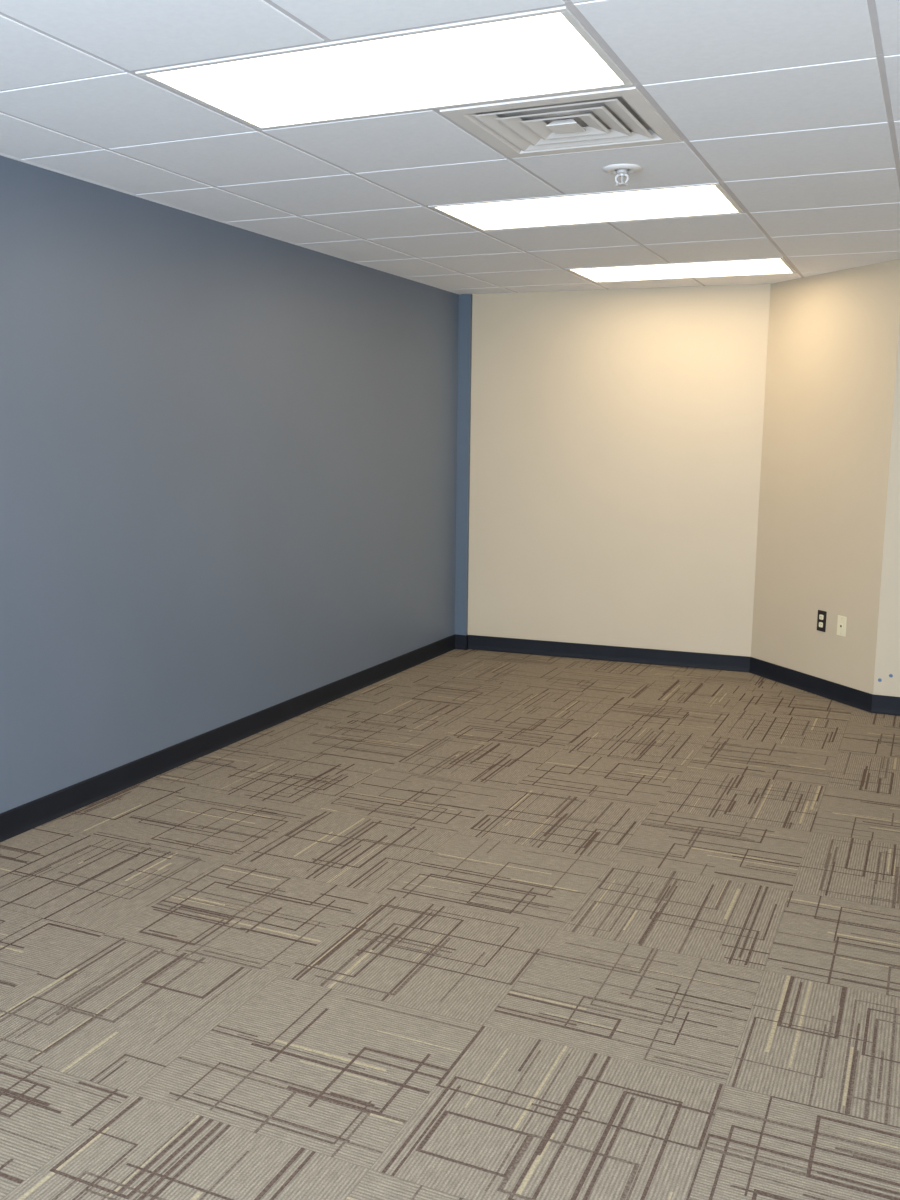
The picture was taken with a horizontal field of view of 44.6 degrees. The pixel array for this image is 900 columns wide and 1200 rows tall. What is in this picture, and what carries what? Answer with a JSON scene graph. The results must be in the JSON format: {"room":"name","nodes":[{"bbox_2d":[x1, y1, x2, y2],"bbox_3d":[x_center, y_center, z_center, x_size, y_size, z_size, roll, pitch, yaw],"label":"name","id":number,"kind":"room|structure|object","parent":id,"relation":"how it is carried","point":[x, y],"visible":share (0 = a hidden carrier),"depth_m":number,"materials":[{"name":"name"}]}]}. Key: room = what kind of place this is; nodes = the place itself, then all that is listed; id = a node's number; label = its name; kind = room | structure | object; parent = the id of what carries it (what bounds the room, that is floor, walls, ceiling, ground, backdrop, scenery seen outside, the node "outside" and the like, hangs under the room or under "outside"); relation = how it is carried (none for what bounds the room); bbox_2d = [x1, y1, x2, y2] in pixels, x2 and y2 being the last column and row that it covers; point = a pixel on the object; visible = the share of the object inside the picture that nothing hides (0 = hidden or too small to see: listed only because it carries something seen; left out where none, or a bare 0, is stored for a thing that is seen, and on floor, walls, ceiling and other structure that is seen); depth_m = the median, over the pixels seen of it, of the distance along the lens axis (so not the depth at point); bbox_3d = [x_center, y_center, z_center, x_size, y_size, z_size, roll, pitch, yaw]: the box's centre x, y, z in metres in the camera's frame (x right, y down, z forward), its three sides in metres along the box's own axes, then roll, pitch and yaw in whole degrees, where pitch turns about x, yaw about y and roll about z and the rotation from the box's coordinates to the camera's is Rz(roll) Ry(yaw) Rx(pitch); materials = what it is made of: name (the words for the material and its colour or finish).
{"room":"empty office room","nodes":[
{"label":"empty office room","id":0,"kind":"room"},
{"bbox_2d":[0,155,458,812],"bbox_3d":[-1.673,-0.343,3.892,0.120,2.457,8.642,4,9,24],"label":"wall","id":1,"kind":"structure","parent":0,"point":[228,453],"depth_m":4.89,"materials":[{"name":"blue paint"}]},
{"bbox_2d":[0,634,467,841],"bbox_3d":[-1.624,0.842,3.931,0.105,0.100,8.442,4,9,24],"label":"baseboard","id":2,"kind":"structure","parent":1,"relation":"attached to","point":[18,820],"depth_m":5.05,"materials":[{"name":"plastic"}]},
{"bbox_2d":[0,649,899,1199],"bbox_3d":[1.014,1.117,2.851,6.070,0.061,8.802,4,9,24],"label":"floor","id":3,"kind":"structure","parent":0,"point":[456,924],"depth_m":3.16,"materials":[{"name":"carpet"}]},
{"bbox_2d":[0,0,899,293],"bbox_3d":[1.044,-1.411,2.472,6.070,0.201,8.802,4,9,24],"label":"ceiling","id":4,"kind":"structure","parent":0,"point":[792,107],"depth_m":3.55,"materials":[{"name":"tile"}]},
{"bbox_2d":[135,6,632,129],"bbox_3d":[-0.170,-1.399,2.936,1.195,0.014,0.586,4,9,24],"label":"frame","id":5,"kind":"object","parent":4,"relation":"attached to","point":[625,82],"depth_m":2.85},
{"bbox_2d":[150,13,621,125],"bbox_3d":[-0.170,-1.400,2.936,1.165,0.004,0.556,4,9,24],"label":"lens","id":6,"kind":"object","parent":4,"relation":"attached to","point":[543,53],"visible":0.93,"depth_m":2.90,"materials":[{"name":"white plastic"}]},
{"bbox_2d":[440,87,681,157],"bbox_3d":[0.356,-1.464,3.364,0.586,0.036,0.586,4,9,24],"label":"air diffuser","id":7,"kind":"object","parent":4,"relation":"attached to","point":[623,117],"depth_m":3.35,"materials":[{"name":"white metal"}]},
{"bbox_2d":[428,183,743,230],"bbox_3d":[0.573,-1.638,4.590,1.195,0.014,0.586,4,9,24],"label":"ceiling light panel","id":8,"kind":"object","parent":4,"relation":"attached to","point":[717,185],"depth_m":4.55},
{"bbox_2d":[437,185,736,228],"bbox_3d":[0.573,-1.639,4.589,1.165,0.004,0.556,4,9,24],"label":"lens","id":9,"kind":"object","parent":4,"relation":"attached to","point":[699,199],"visible":0.93,"depth_m":4.58,"materials":[{"name":"white plastic"}]},
{"bbox_2d":[602,164,641,186],"bbox_3d":[0.609,-1.498,3.886,0.140,0.058,0.140,4,9,24],"label":"sprinkler head","id":10,"kind":"object","parent":4,"relation":"attached to","point":[621,170],"visible":1,"depth_m":3.87},
{"bbox_2d":[571,259,790,280],"bbox_3d":[1.316,-1.878,6.243,1.165,0.004,0.556,4,9,24],"label":"lens","id":11,"kind":"object","parent":4,"relation":"attached to","point":[766,265],"visible":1,"depth_m":6.25,"materials":[{"name":"white plastic"}]},
{"bbox_2d":[566,257,796,282],"bbox_3d":[1.316,-1.877,6.243,1.195,0.014,0.586,4,9,24],"label":"ceiling light panel","id":12,"kind":"object","parent":4,"relation":"attached to","point":[784,261],"depth_m":6.26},
{"bbox_2d":[454,294,472,634],"bbox_3d":[0.093,-0.872,7.568,0.088,2.457,0.040,4,9,24],"label":"column","id":13,"kind":"structure","parent":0,"point":[465,300],"depth_m":7.54,"materials":[{"name":"blue paint"}]},
{"bbox_2d":[468,284,770,656],"bbox_3d":[1.089,-0.817,7.274,1.987,2.457,0.120,4,9,20],"label":"wall","id":14,"kind":"structure","parent":0,"point":[616,436],"depth_m":7.20,"materials":[{"name":"beige paint"}]},
{"bbox_2d":[468,635,899,715],"bbox_3d":[2.584,0.546,6.239,5.754,0.100,0.618,7,10,35],"label":"baseboard","id":15,"kind":"structure","parent":14,"relation":"attached to","point":[881,704],"depth_m":7.17,"materials":[{"name":"plastic"}]},
{"bbox_2d":[751,259,899,693],"bbox_3d":[2.194,-0.678,6.438,0.120,2.457,1.148,-3,9,-21],"label":"wall","id":16,"kind":"structure","parent":0,"point":[832,345],"depth_m":6.33,"materials":[{"name":"beige paint"}]},
{"bbox_2d":[817,610,826,631],"bbox_3d":[2.171,0.122,6.415,0.008,0.122,0.072,-3,9,-21],"label":"electrical outlet","id":17,"kind":"object","parent":16,"relation":"attached to","point":[821,619],"visible":1,"depth_m":6.41,"materials":[{"name":"black plastic"}]},
{"bbox_2d":[837,615,846,636],"bbox_3d":[2.232,0.148,6.260,0.008,0.115,0.070,-3,9,-21],"label":"wall plate","id":18,"kind":"object","parent":16,"relation":"attached to","point":[841,623],"visible":1,"depth_m":6.25,"materials":[{"name":"beige plastic"}]},
{"bbox_2d":[873,319,899,696],"bbox_3d":[3.758,-0.494,5.335,3.034,2.457,0.120,4,9,24],"label":"wall","id":19,"kind":"structure","parent":0,"point":[887,661],"depth_m":5.94,"materials":[{"name":"beige paint"}]}
]}

